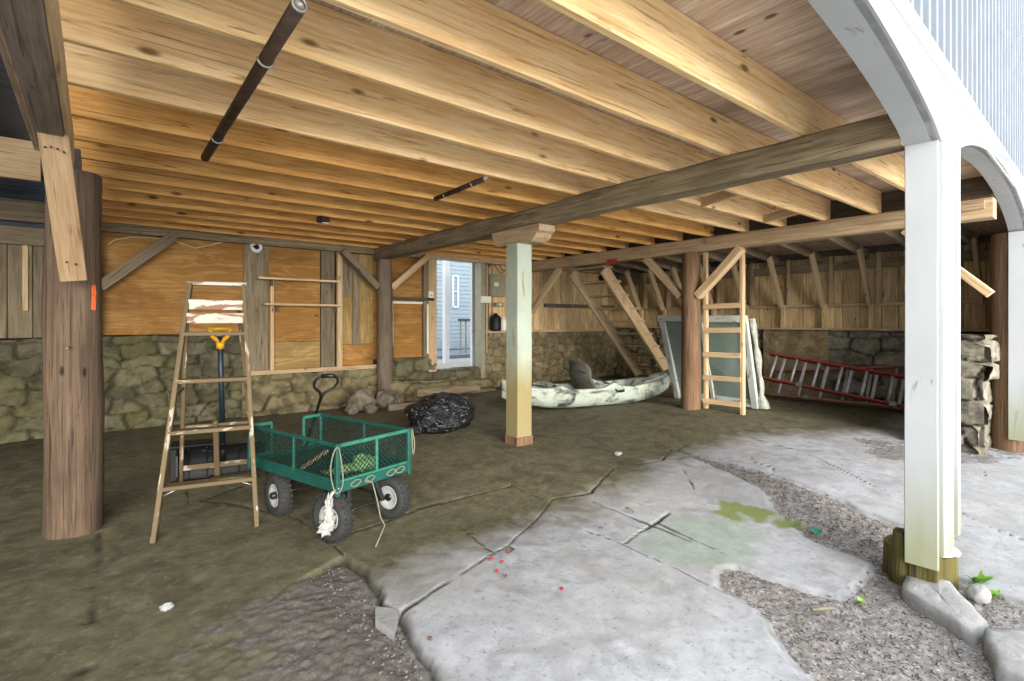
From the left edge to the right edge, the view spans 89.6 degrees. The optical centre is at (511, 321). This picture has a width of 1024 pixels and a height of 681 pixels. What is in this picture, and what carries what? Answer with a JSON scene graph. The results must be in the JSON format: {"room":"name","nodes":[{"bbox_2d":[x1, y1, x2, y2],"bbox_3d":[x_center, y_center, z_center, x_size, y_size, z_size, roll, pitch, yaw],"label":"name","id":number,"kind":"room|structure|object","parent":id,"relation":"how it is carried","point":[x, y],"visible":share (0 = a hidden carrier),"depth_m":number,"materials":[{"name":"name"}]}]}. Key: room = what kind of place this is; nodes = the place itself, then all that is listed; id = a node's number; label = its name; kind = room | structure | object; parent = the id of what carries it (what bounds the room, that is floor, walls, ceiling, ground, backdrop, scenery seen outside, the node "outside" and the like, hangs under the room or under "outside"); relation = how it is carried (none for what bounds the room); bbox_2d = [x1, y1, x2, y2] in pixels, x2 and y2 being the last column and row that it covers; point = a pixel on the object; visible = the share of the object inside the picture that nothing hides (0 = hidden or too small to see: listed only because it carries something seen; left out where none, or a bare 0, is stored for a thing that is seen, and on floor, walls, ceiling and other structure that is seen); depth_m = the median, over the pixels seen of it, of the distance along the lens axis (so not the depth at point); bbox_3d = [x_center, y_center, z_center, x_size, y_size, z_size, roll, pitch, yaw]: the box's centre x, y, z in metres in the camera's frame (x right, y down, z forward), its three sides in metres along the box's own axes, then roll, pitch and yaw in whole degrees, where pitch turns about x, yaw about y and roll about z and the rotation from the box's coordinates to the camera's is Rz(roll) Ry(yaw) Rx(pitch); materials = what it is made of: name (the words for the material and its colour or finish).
{"room":"farm building","nodes":[
{"label":"farm building","id":0,"kind":"room"},
{"bbox_2d":[0,177,616,443],"bbox_3d":[-2.665,-0.150,8.064,13.402,3.200,0.856,0,0,-39],"label":"wall","id":1,"kind":"structure","parent":0,"point":[290,347],"depth_m":7.31,"materials":[{"name":"brown wood"}]},
{"bbox_2d":[73,148,81,169],"bbox_3d":[-4.033,-1.095,4.763,0.137,0.190,3.240,0,0,-39],"label":"support beam","id":2,"kind":"structure","parent":1,"relation":"attached to","point":[77,152],"depth_m":3.54,"materials":[{"name":"brown wood"}]},
{"bbox_2d":[102,231,178,290],"bbox_3d":[-4.626,-0.765,6.394,0.834,0.780,0.104,0,0,-39],"label":"knee brace","id":3,"kind":"object","parent":1,"relation":"attached to","point":[170,238],"visible":0.94,"depth_m":6.35,"materials":[{"name":"brown wood"}]},
{"bbox_2d":[107,236,222,248],"bbox_3d":[-4.333,-1.048,6.733,1.492,0.240,0.017,0,0,-39],"label":"cable","id":4,"kind":"object","parent":1,"relation":"attached to","point":[111,242],"visible":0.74,"depth_m":6.55,"materials":[{"name":"brown plastic"}]},
{"bbox_2d":[249,244,262,252],"bbox_3d":[-3.594,-1.054,7.257,0.170,0.170,0.095,0,0,-39],"label":"holder","id":5,"kind":"object","parent":1,"relation":"attached to","point":[254,248],"visible":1,"depth_m":7.24,"materials":[{"name":"white ceramic"}]},
{"bbox_2d":[255,276,338,288],"bbox_3d":[-3.127,-0.573,7.569,1.129,0.116,0.207,0,0,-39],"label":"wall shelf","id":6,"kind":"object","parent":1,"relation":"attached to","point":[271,279],"visible":1,"depth_m":7.46,"materials":[{"name":"brown wood"}]},
{"bbox_2d":[261,303,341,311],"bbox_3d":[-3.079,-0.208,7.609,1.098,0.116,0.206,0,0,-39],"label":"wall shelf","id":7,"kind":"object","parent":1,"relation":"attached to","point":[276,305],"visible":1,"depth_m":7.46,"materials":[{"name":"brown wood"}]},
{"bbox_2d":[428,291,432,298],"bbox_3d":[-1.414,-0.461,8.986,0.089,0.154,0.068,0,0,-39],"label":"light switch","id":8,"kind":"object","parent":1,"relation":"attached to","point":[430,293],"visible":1,"depth_m":8.96,"materials":[{"name":"beige plastic"}]},
{"bbox_2d":[470,263,474,365],"bbox_3d":[-0.765,-0.390,10.121,0.090,2.520,0.070,0,0,-39],"label":"door frame","id":9,"kind":"structure","parent":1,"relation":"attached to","point":[472,265],"depth_m":10.09,"materials":[{"name":"white paint"}]},
{"bbox_2d":[481,296,490,352],"bbox_3d":[-0.489,0.048,9.681,0.185,1.063,0.070,0,0,-39],"label":"junction box","id":10,"kind":"object","parent":1,"relation":"attached to","point":[484,299],"visible":1,"depth_m":9.69,"materials":[{"name":"beige plastic"}]},
{"bbox_2d":[490,313,500,330],"bbox_3d":[-0.316,0.002,9.879,0.220,0.340,0.217,0,0,-39],"label":"canister","id":11,"kind":"object","parent":1,"relation":"on","point":[495,319],"visible":1,"depth_m":9.79,"materials":[{"name":"black plastic"}]},
{"bbox_2d":[489,274,504,296],"bbox_3d":[-0.282,-0.703,10.005,0.341,0.430,0.107,0,0,-39],"label":"electrical panel","id":12,"kind":"object","parent":1,"relation":"attached to","point":[496,282],"visible":0.97,"depth_m":9.94,"materials":[{"name":"grey metal"}]},
{"bbox_2d":[489,264,504,273],"bbox_3d":[-0.287,-1.167,9.929,0.401,0.477,0.017,0,0,-39],"label":"cable tangle","id":13,"kind":"object","parent":1,"relation":"attached to","point":[489,264],"visible":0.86,"depth_m":9.95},
{"bbox_2d":[494,303,503,306],"bbox_3d":[-0.250,-0.336,9.947,0.194,0.073,0.077,0,0,-39],"label":"outlet box","id":14,"kind":"object","parent":1,"relation":"attached to","point":[495,304],"visible":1,"depth_m":9.92,"materials":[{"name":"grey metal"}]},
{"bbox_2d":[501,316,505,330],"bbox_3d":[-0.164,0.033,9.925,0.124,0.280,0.124,0,0,-39],"label":"jug","id":15,"kind":"object","parent":1,"relation":"on","point":[503,320],"visible":0.85,"depth_m":9.88,"materials":[{"name":"beige plastic"}]},
{"bbox_2d":[532,197,996,271],"bbox_3d":[2.459,-1.073,7.661,0.206,0.243,6.940,0,0,-39],"label":"support beam","id":16,"kind":"structure","parent":1,"relation":"attached to","point":[983,209],"depth_m":6.51,"materials":[{"name":"brown wood"}]},
{"bbox_2d":[102,208,546,259],"bbox_3d":[-2.074,-1.325,7.800,7.016,0.278,0.055,0,0,-39],"label":"joist","id":17,"kind":"object","parent":16,"relation":"on","point":[106,212],"visible":0.34,"depth_m":6.88,"materials":[{"name":"orange wood"}]},
{"bbox_2d":[532,272,532,331],"bbox_3d":[0.332,-0.395,10.275,0.123,1.190,0.124,0,0,-39],"label":"square post","id":18,"kind":"object","parent":16,"relation":"attached to","point":[532,272],"visible":0.17,"depth_m":10.26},
{"bbox_2d":[532,268,562,313],"bbox_3d":[0.634,-0.593,9.902,0.111,0.851,0.866,0,0,-39],"label":"knee brace","id":19,"kind":"object","parent":18,"relation":"attached to","point":[557,271],"visible":0.91,"depth_m":9.83,"materials":[{"name":"brown wood"}]},
{"bbox_2d":[901,229,994,296],"bbox_3d":[4.456,-0.627,5.302,0.123,0.769,0.740,0,0,-39],"label":"knee brace","id":20,"kind":"object","parent":16,"relation":"attached to","point":[985,290],"visible":0.39,"depth_m":5.08,"materials":[{"name":"brown wood"}]},
{"bbox_2d":[0,0,1007,268],"bbox_3d":[-0.536,-1.416,5.354,13.601,0.497,7.400,0,0,-39],"label":"ceiling","id":21,"kind":"structure","parent":0,"point":[789,38],"depth_m":2.95,"materials":[{"name":"brown wood"}]},
{"bbox_2d":[0,136,40,181],"bbox_3d":[-5.313,-1.370,3.421,3.240,0.335,0.066,0,0,-39],"label":"joist","id":22,"kind":"object","parent":21,"relation":"attached to","point":[19,160],"visible":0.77,"depth_m":4.33,"materials":[{"name":"beige wood"}]},
{"bbox_2d":[0,0,73,166],"bbox_3d":[-1.821,-1.095,1.968,0.152,0.194,3.550,0,0,-39],"label":"support beam","id":23,"kind":"structure","parent":21,"relation":"attached to","point":[31,30],"depth_m":1.99,"materials":[{"name":"brown wood"}]},
{"bbox_2d":[37,132,86,281],"bbox_3d":[-2.571,-0.642,2.959,0.135,0.801,0.504,0,0,-29],"label":"knee brace","id":24,"kind":"object","parent":23,"relation":"attached to","point":[55,151],"visible":0.97,"depth_m":2.93,"materials":[{"name":"beige wood"}]},
{"bbox_2d":[58,0,786,226],"bbox_3d":[0.737,-1.325,4.324,7.015,0.269,0.047,0,0,-39],"label":"joist","id":25,"kind":"object","parent":23,"relation":"on","point":[106,26],"visible":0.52,"depth_m":2.87,"materials":[{"name":"brown wood"}]},
{"bbox_2d":[700,190,738,206],"bbox_3d":[2.051,-1.235,5.080,0.035,0.120,0.473,0,0,-29],"label":"strip","id":26,"kind":"object","parent":25,"relation":"attached to","point":[723,195],"visible":0.69,"depth_m":5.10,"materials":[{"name":"brown wood"}]},
{"bbox_2d":[763,210,798,222],"bbox_3d":[3.101,-1.235,5.929,0.035,0.120,0.473,0,0,-29],"label":"strip","id":27,"kind":"object","parent":25,"relation":"attached to","point":[781,214],"visible":0.69,"depth_m":5.96,"materials":[{"name":"brown wood"}]},
{"bbox_2d":[108,0,829,220],"bbox_3d":[1.042,-1.325,3.947,7.015,0.271,0.051,0,0,-39],"label":"joist","id":28,"kind":"object","parent":23,"relation":"on","point":[326,37],"visible":0.84,"depth_m":2.77,"materials":[{"name":"brown wood"}]},
{"bbox_2d":[201,0,307,161],"bbox_3d":[-1.454,-1.152,2.732,0.079,0.090,2.224,0,0,-38],"label":"pipe","id":29,"kind":"object","parent":28,"relation":"hanging from","point":[296,9],"visible":1,"depth_m":2.29,"materials":[{"name":"metal"}]},
{"bbox_2d":[102,188,583,254],"bbox_3d":[-1.457,-1.325,7.037,7.015,0.275,0.047,0,0,-39],"label":"joist","id":30,"kind":"object","parent":21,"relation":"attached to","point":[107,194],"visible":0.28,"depth_m":5.90,"materials":[{"name":"orange wood"}]},
{"bbox_2d":[572,254,572,321],"bbox_3d":[1.067,-0.600,9.095,0.024,1.200,0.010,0,0,-39],"label":"string","id":31,"kind":"object","parent":30,"relation":"hanging from","point":[572,254],"visible":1,"depth_m":9.09,"materials":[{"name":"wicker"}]},
{"bbox_2d":[532,177,992,260],"bbox_3d":[2.557,-1.325,7.811,0.042,0.252,6.970,0,0,-39],"label":"board","id":32,"kind":"object","parent":21,"relation":"attached to","point":[973,188],"visible":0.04,"depth_m":6.04,"materials":[{"name":"brown wood"}]},
{"bbox_2d":[0,375,1023,680],"bbox_3d":[5.530,1.401,-0.636,31.800,0.312,24.055,0,0,-39],"label":"floor","id":33,"kind":"structure","parent":0,"point":[709,577],"depth_m":3.04,"materials":[{"name":"concrete"}]},
{"bbox_2d":[41,169,104,539],"bbox_3d":[-2.893,0.210,3.406,0.324,2.380,0.319,0,0,13],"label":"log post","id":34,"kind":"object","parent":33,"relation":"on","point":[73,389],"visible":0.91,"depth_m":3.30,"materials":[{"name":"brown wood"}]},
{"bbox_2d":[159,602,174,611],"bbox_3d":[-1.675,1.378,2.505,0.066,0.036,0.049,0,0,-39],"label":"stone","id":35,"kind":"object","parent":33,"relation":"on","point":[164,607],"visible":1,"depth_m":2.49,"materials":[{"name":"white stone"}]},
{"bbox_2d":[170,438,212,482],"bbox_3d":[-2.801,1.210,4.513,0.328,0.315,0.235,0,0,-27],"label":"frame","id":36,"kind":"object","parent":33,"relation":"on","point":[196,443],"visible":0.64,"depth_m":4.43,"materials":[{"name":"black plastic"}]},
{"bbox_2d":[150,281,258,543],"bbox_3d":[-2.235,0.550,3.866,0.612,1.686,1.206,0,0,-26],"label":"step ladder","id":37,"kind":"object","parent":33,"relation":"on","point":[215,427],"visible":0.99,"depth_m":3.63,"materials":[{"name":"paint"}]},
{"bbox_2d":[176,327,267,481],"bbox_3d":[-2.408,0.687,4.311,0.672,1.298,0.364,0,0,-31],"label":"snow shovel","id":38,"kind":"object","parent":33,"relation":"on","point":[227,452],"visible":0.72,"depth_m":4.33,"materials":[{"name":"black plastic"}]},
{"bbox_2d":[247,374,414,547],"bbox_3d":[-1.416,0.934,3.861,0.877,0.920,1.790,0,0,-41],"label":"cart","id":39,"kind":"object","parent":33,"relation":"on","point":[332,515],"depth_m":3.58,"materials":[{"name":"green metal"}]},
{"bbox_2d":[321,452,378,475],"bbox_3d":[-1.111,0.970,3.535,0.409,0.115,0.184,0,0,-39],"label":"crumpled cloth","id":40,"kind":"object","parent":39,"relation":"on","point":[366,454],"visible":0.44,"depth_m":3.54,"materials":[{"name":"green fabric"}]},
{"bbox_2d":[344,402,358,414],"bbox_3d":[-2.298,1.230,7.399,0.214,0.176,0.179,0,0,-39],"label":"boulder","id":41,"kind":"object","parent":33,"relation":"on","point":[351,408],"visible":1,"depth_m":7.35,"materials":[{"name":"grey stone"}]},
{"bbox_2d":[347,388,375,410],"bbox_3d":[-2.215,1.129,7.593,0.422,0.329,0.370,0,0,-39],"label":"boulder","id":42,"kind":"object","parent":33,"relation":"on","point":[362,397],"visible":0.74,"depth_m":7.47,"materials":[{"name":"beige stone"}]},
{"bbox_2d":[365,402,377,413],"bbox_3d":[-2.028,1.233,7.425,0.190,0.158,0.162,0,0,-39],"label":"boulder","id":43,"kind":"object","parent":33,"relation":"on","point":[370,408],"visible":1,"depth_m":7.37,"materials":[{"name":"grey stone"}]},
{"bbox_2d":[377,259,392,392],"bbox_3d":[-2.040,0.117,8.279,0.250,2.225,0.260,0,0,-39],"label":"log post","id":44,"kind":"object","parent":33,"relation":"on","point":[384,266],"visible":0.94,"depth_m":8.18,"materials":[{"name":"brown wood"}]},
{"bbox_2d":[339,248,378,289],"bbox_3d":[-2.367,-0.819,8.054,0.622,0.613,0.131,0,0,-37],"label":"knee brace","id":45,"kind":"object","parent":44,"relation":"attached to","point":[345,253],"visible":1,"depth_m":8.00,"materials":[{"name":"brown wood"}]},
{"bbox_2d":[392,254,429,290],"bbox_3d":[-1.713,-0.830,8.582,0.735,0.638,0.122,0,0,-41],"label":"knee brace","id":46,"kind":"object","parent":44,"relation":"attached to","point":[423,259],"visible":0.93,"depth_m":8.54,"materials":[{"name":"brown wood"}]},
{"bbox_2d":[375,390,394,407],"bbox_3d":[-1.900,1.151,7.738,0.304,0.261,0.319,0,0,-13],"label":"boulder","id":47,"kind":"object","parent":33,"relation":"on","point":[383,397],"visible":0.86,"depth_m":7.64,"materials":[{"name":"beige stone"}]},
{"bbox_2d":[375,606,398,640],"bbox_3d":[-0.591,1.422,2.441,0.108,0.042,0.238,0,0,-15],"label":"chip","id":48,"kind":"object","parent":33,"relation":"on","point":[386,619],"visible":1,"depth_m":2.43,"materials":[{"name":"grey stone"}]},
{"bbox_2d":[394,393,403,402],"bbox_3d":[-1.782,1.190,7.897,0.271,0.209,0.227,0,0,-39],"label":"boulder","id":49,"kind":"object","parent":33,"relation":"on","point":[398,397],"visible":0.37,"depth_m":7.83,"materials":[{"name":"grey stone"}]},
{"bbox_2d":[386,397,467,410],"bbox_3d":[-1.280,1.249,7.904,1.267,0.113,0.130,0,0,-30],"label":"plank","id":50,"kind":"object","parent":33,"relation":"on","point":[395,406],"visible":0.32,"depth_m":7.62,"materials":[{"name":"brown wood"}]},
{"bbox_2d":[404,391,474,434],"bbox_3d":[-0.888,1.086,6.308,0.920,0.461,0.749,0,0,-14],"label":"bag","id":51,"kind":"object","parent":33,"relation":"on","point":[443,412],"visible":0.95,"depth_m":6.03,"materials":[{"name":"black plastic"}]},
{"bbox_2d":[414,385,479,396],"bbox_3d":[-1.054,1.133,8.578,1.253,0.145,0.108,0,0,-42],"label":"plank","id":52,"kind":"object","parent":33,"relation":"on","point":[471,388],"visible":0.84,"depth_m":8.52,"materials":[{"name":"brown wood"}]},
{"bbox_2d":[507,547,514,552],"bbox_3d":[-0.006,1.387,3.145,0.070,0.022,0.045,0,0,-39],"label":"fallen leaf","id":53,"kind":"object","parent":33,"relation":"on","point":[509,549],"visible":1,"depth_m":3.14,"materials":[{"name":"brown plant"}]},
{"bbox_2d":[505,243,532,446],"bbox_3d":[0.076,0.246,5.552,0.228,2.152,0.229,0,0,-39],"label":"square post","id":54,"kind":"object","parent":33,"relation":"on","point":[518,255],"visible":0.98,"depth_m":5.48,"materials":[{"name":"white wood"}]},
{"bbox_2d":[492,223,554,247],"bbox_3d":[0.106,-0.912,5.578,0.220,0.165,0.800,0,0,-39],"label":"block","id":55,"kind":"object","parent":54,"relation":"on","point":[535,234],"visible":0.92,"depth_m":5.39,"materials":[{"name":"beige wood"}]},
{"bbox_2d":[374,114,903,259],"bbox_3d":[0.048,-1.096,5.669,0.221,0.208,7.005,0,0,-39],"label":"support beam","id":56,"kind":"structure","parent":55,"relation":"on","point":[877,136],"depth_m":3.87,"materials":[{"name":"brown wood"}]},
{"bbox_2d":[102,215,505,260],"bbox_3d":[-2.386,-1.324,8.185,7.015,0.277,0.052,0,0,-39],"label":"joist","id":57,"kind":"object","parent":56,"relation":"on","point":[111,219],"visible":0.3,"depth_m":7.23,"materials":[{"name":"orange wood"}]},
{"bbox_2d":[102,200,564,257],"bbox_3d":[-1.765,-1.325,7.418,7.015,0.274,0.046,0,0,-39],"label":"joist","id":58,"kind":"object","parent":56,"relation":"on","point":[106,204],"visible":0.29,"depth_m":6.38,"materials":[{"name":"orange wood"}]},
{"bbox_2d":[102,177,605,251],"bbox_3d":[-1.133,-1.325,6.636,7.015,0.277,0.051,0,0,-39],"label":"joist","id":59,"kind":"object","parent":56,"relation":"on","point":[107,183],"visible":0.3,"depth_m":5.54,"materials":[{"name":"orange wood"}]},
{"bbox_2d":[316,216,329,224],"bbox_3d":[-2.129,-1.149,5.831,0.117,0.082,0.105,0,0,34],"label":"junction box","id":60,"kind":"object","parent":59,"relation":"attached to","point":[325,220],"visible":1,"depth_m":5.80,"materials":[{"name":"brown metal"}]},
{"bbox_2d":[82,159,628,248],"bbox_3d":[-0.829,-1.325,6.260,7.016,0.279,0.050,0,0,-39],"label":"joist","id":61,"kind":"object","parent":56,"relation":"on","point":[104,169],"visible":0.29,"depth_m":5.04,"materials":[{"name":"orange wood"}]},
{"bbox_2d":[74,140,654,244],"bbox_3d":[-0.510,-1.325,5.866,7.015,0.269,0.046,0,0,-39],"label":"joist","id":62,"kind":"object","parent":56,"relation":"on","point":[89,151],"visible":0.34,"depth_m":4.67,"materials":[{"name":"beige wood"}]},
{"bbox_2d":[72,116,682,240],"bbox_3d":[-0.200,-1.325,5.483,7.016,0.279,0.049,0,0,-39],"label":"joist","id":63,"kind":"object","parent":56,"relation":"on","point":[86,130],"visible":0.48,"depth_m":4.23,"materials":[{"name":"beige wood"}]},
{"bbox_2d":[68,84,713,236],"bbox_3d":[0.109,-1.325,5.100,7.015,0.277,0.048,0,0,-39],"label":"joist","id":64,"kind":"object","parent":56,"relation":"on","point":[85,103],"visible":0.47,"depth_m":3.78,"materials":[{"name":"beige wood"}]},
{"bbox_2d":[64,42,748,231],"bbox_3d":[0.429,-1.325,4.705,7.015,0.271,0.048,0,0,-39],"label":"joist","id":65,"kind":"object","parent":56,"relation":"on","point":[88,68],"visible":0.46,"depth_m":3.31,"materials":[{"name":"brown wood"}]},
{"bbox_2d":[433,175,487,200],"bbox_3d":[-0.467,-1.171,4.520,0.065,0.082,0.865,0,0,-36],"label":"pipe","id":66,"kind":"object","parent":65,"relation":"hanging from","point":[475,182],"visible":1,"depth_m":4.45,"materials":[{"name":"metal"}]},
{"bbox_2d":[322,0,880,213],"bbox_3d":[1.359,-1.325,3.556,7.015,0.276,0.046,0,0,-39],"label":"joist","id":67,"kind":"object","parent":56,"relation":"on","point":[482,31],"visible":0.8,"depth_m":2.70,"materials":[{"name":"brown wood"}]},
{"bbox_2d":[538,0,904,191],"bbox_3d":[1.677,-1.325,3.162,7.015,0.270,0.045,0,0,-39],"label":"joist","id":68,"kind":"object","parent":56,"relation":"on","point":[656,30],"visible":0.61,"depth_m":2.58,"materials":[{"name":"brown wood"}]},
{"bbox_2d":[501,360,669,407],"bbox_3d":[1.242,0.927,7.975,3.062,0.695,0.834,0,0,-25],"label":"kayak","id":69,"kind":"object","parent":33,"relation":"on","point":[584,391],"visible":0.81,"depth_m":7.69,"materials":[{"name":"plastic"}]},
{"bbox_2d":[568,264,671,385],"bbox_3d":[2.203,0.152,10.000,2.317,2.331,0.840,0,0,-39],"label":"staircase","id":70,"kind":"structure","parent":33,"relation":"on","point":[607,274],"depth_m":9.83,"materials":[{"name":"brown wood"}]},
{"bbox_2d":[598,270,620,280],"bbox_3d":[1.760,-0.838,9.328,0.272,0.181,0.476,0,0,-39],"label":"folded cloth","id":71,"kind":"object","parent":70,"relation":"on","point":[617,275],"visible":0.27,"depth_m":9.23,"materials":[{"name":"black fabric"}]},
{"bbox_2d":[297,441,1023,680],"bbox_3d":[1.326,1.396,4.811,8.317,0.235,5.253,0,0,-39],"label":"gravel","id":72,"kind":"object","parent":33,"relation":"on","point":[763,475],"visible":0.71,"depth_m":2.66,"materials":[{"name":"grey gravel"}]},
{"bbox_2d":[681,252,700,409],"bbox_3d":[2.594,0.144,7.492,0.287,2.278,0.280,0,0,-39],"label":"log post","id":73,"kind":"object","parent":33,"relation":"on","point":[691,305],"visible":0.96,"depth_m":7.38,"materials":[{"name":"brown wood"}]},
{"bbox_2d":[643,257,681,298],"bbox_3d":[2.304,-0.678,7.838,0.135,0.681,0.694,0,0,-39],"label":"knee brace","id":74,"kind":"object","parent":73,"relation":"attached to","point":[666,280],"visible":0.94,"depth_m":7.79,"materials":[{"name":"brown wood"}]},
{"bbox_2d":[693,246,745,298],"bbox_3d":[2.857,-0.678,7.122,0.135,0.690,0.711,0,0,-39],"label":"knee brace","id":75,"kind":"object","parent":73,"relation":"attached to","point":[737,252],"visible":0.98,"depth_m":7.07,"materials":[{"name":"brown wood"}]},
{"bbox_2d":[658,315,769,408],"bbox_3d":[3.034,0.575,7.843,0.513,1.369,1.533,0,0,-43],"label":"window sash","id":76,"kind":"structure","parent":33,"relation":"on","point":[670,325],"depth_m":7.67,"materials":[{"name":"white paint"}]},
{"bbox_2d":[703,248,745,414],"bbox_3d":[2.985,0.134,7.276,0.122,2.288,0.607,0,0,-39],"label":"wooden ladder","id":77,"kind":"object","parent":33,"relation":"on","point":[706,306],"visible":0.96,"depth_m":7.18,"materials":[{"name":"brown wood"}]},
{"bbox_2d":[812,527,821,534],"bbox_3d":[2.131,1.458,3.604,0.128,0.025,0.063,0,0,-39],"label":"fallen leaf","id":78,"kind":"object","parent":33,"relation":"on","point":[816,531],"visible":1,"depth_m":3.59,"materials":[{"name":"green plant"}]},
{"bbox_2d":[811,607,833,610],"bbox_3d":[1.590,1.469,2.645,0.120,0.017,0.018,0,0,-7],"label":"stick","id":79,"kind":"object","parent":33,"relation":"on","point":[815,608],"visible":1,"depth_m":2.64,"materials":[{"name":"wood"}]},
{"bbox_2d":[762,352,904,408],"bbox_3d":[5.291,0.935,7.694,0.324,0.835,3.018,0,0,-39],"label":"ladder","id":80,"kind":"object","parent":33,"relation":"on","point":[877,373],"visible":0.7,"depth_m":7.97,"materials":[{"name":"metal"}]},
{"bbox_2d":[856,596,864,603],"bbox_3d":[1.861,1.486,2.754,0.039,0.029,0.039,0,0,-22],"label":"weed","id":81,"kind":"object","parent":33,"relation":"on","point":[860,600],"visible":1,"depth_m":2.76,"materials":[{"name":"green plant"}]},
{"bbox_2d":[770,365,986,409],"bbox_3d":[5.524,0.910,7.908,0.352,0.790,2.958,0,0,-39],"label":"ladder","id":82,"kind":"object","parent":33,"relation":"on","point":[896,368],"visible":0.48,"depth_m":8.19,"materials":[{"name":"metal"}]},
{"bbox_2d":[882,137,960,590],"bbox_3d":[2.406,0.270,3.048,0.433,2.571,0.360,0,0,-40],"label":"porch post","id":83,"kind":"object","parent":33,"relation":"on","point":[924,549],"visible":0.95,"depth_m":2.88,"materials":[{"name":"white paint"}]},
{"bbox_2d":[901,575,988,644],"bbox_3d":[2.251,1.483,2.737,0.288,0.091,0.668,0,0,20],"label":"rock","id":84,"kind":"object","parent":33,"relation":"on","point":[940,602],"visible":0.86,"depth_m":2.64,"materials":[{"name":"grey stone"}]},
{"bbox_2d":[965,583,991,603],"bbox_3d":[2.532,1.476,2.806,0.144,0.096,0.112,0,0,-39],"label":"round stone","id":85,"kind":"object","parent":33,"relation":"on","point":[978,593],"visible":1,"depth_m":2.77,"materials":[{"name":"grey stone"}]},
{"bbox_2d":[965,570,994,583],"bbox_3d":[2.669,1.464,2.941,0.174,0.081,0.094,0,0,-20],"label":"weed","id":86,"kind":"object","parent":33,"relation":"on","point":[980,578],"visible":0.87,"depth_m":2.95,"materials":[{"name":"green plant"}]},
{"bbox_2d":[990,589,1002,596],"bbox_3d":[2.633,1.476,2.831,0.110,0.057,0.103,0,0,-39],"label":"weed","id":87,"kind":"object","parent":33,"relation":"on","point":[994,593],"visible":0.67,"depth_m":2.81,"materials":[{"name":"green plant"}]},
{"bbox_2d":[983,627,1023,680],"bbox_3d":[2.206,1.472,2.199,0.361,0.102,0.519,0,0,9],"label":"rock","id":88,"kind":"object","parent":33,"relation":"on","point":[1003,647],"visible":0.98,"depth_m":2.25,"materials":[{"name":"grey stone"}]},
{"bbox_2d":[990,231,1023,452],"bbox_3d":[5.645,0.227,5.834,0.377,2.483,0.362,0,0,-40],"label":"log post","id":89,"kind":"object","parent":33,"relation":"on","point":[1007,249],"visible":0.84,"depth_m":5.72,"materials":[{"name":"brown paint"}]},
{"bbox_2d":[590,223,1000,404],"bbox_3d":[3.679,0.035,8.844,3.056,2.830,7.325,0,0,-39],"label":"wall","id":90,"kind":"structure","parent":0,"point":[846,306],"depth_m":8.66,"materials":[{"name":"brown wood"}]},
{"bbox_2d":[807,0,1023,231],"bbox_3d":[2.764,-1.685,3.262,11.205,6.730,0.214,0,0,-41],"label":"wall","id":91,"kind":"structure","parent":0,"point":[953,70],"depth_m":3.04,"materials":[{"name":"white paint"}]},
{"bbox_2d":[960,334,1000,454],"bbox_3d":[5.197,0.840,6.001,0.911,1.421,0.704,0,0,-39],"label":"wall","id":92,"kind":"structure","parent":0,"point":[977,351],"depth_m":5.63,"materials":[{"name":"grey stone"}]},
{"label":"outside","id":93,"kind":"structure","parent":0,"visible":0},
{"bbox_2d":[437,358,469,368],"bbox_3d":[-3.396,0.930,12.944,14.000,0.120,7.800,0,0,-39],"label":"patio","id":94,"kind":"structure","parent":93,"point":[458,362],"depth_m":10.82,"materials":[{"name":"concrete"}]},
{"bbox_2d":[442,260,449,363],"bbox_3d":[-1.387,-0.490,10.840,0.110,2.720,0.110,0,0,-39],"label":"porch column","id":95,"kind":"structure","parent":94,"relation":"on","point":[445,264],"depth_m":10.80,"materials":[{"name":"white paint"}]},
{"bbox_2d":[437,260,469,349],"bbox_3d":[-3.306,-1.230,13.628,6.400,4.200,0.250,0,0,-39],"label":"neighbouring house","id":96,"kind":"structure","parent":94,"relation":"on","point":[459,271],"depth_m":14.89,"materials":[{"name":"white paint"}]},
{"bbox_2d":[437,349,469,358],"bbox_3d":[-1.415,0.830,13.517,2.300,0.090,2.000,0,0,-39],"label":"porch deck","id":97,"kind":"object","parent":94,"relation":"on","point":[454,354],"visible":0.35,"depth_m":12.52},
{"bbox_2d":[458,319,469,352],"bbox_3d":[-1.081,0.395,13.145,0.660,0.950,0.080,0,0,-39],"label":"railing","id":98,"kind":"object","parent":97,"relation":"on","point":[460,320],"visible":0.38,"depth_m":12.99,"materials":[{"name":"grey metal"}]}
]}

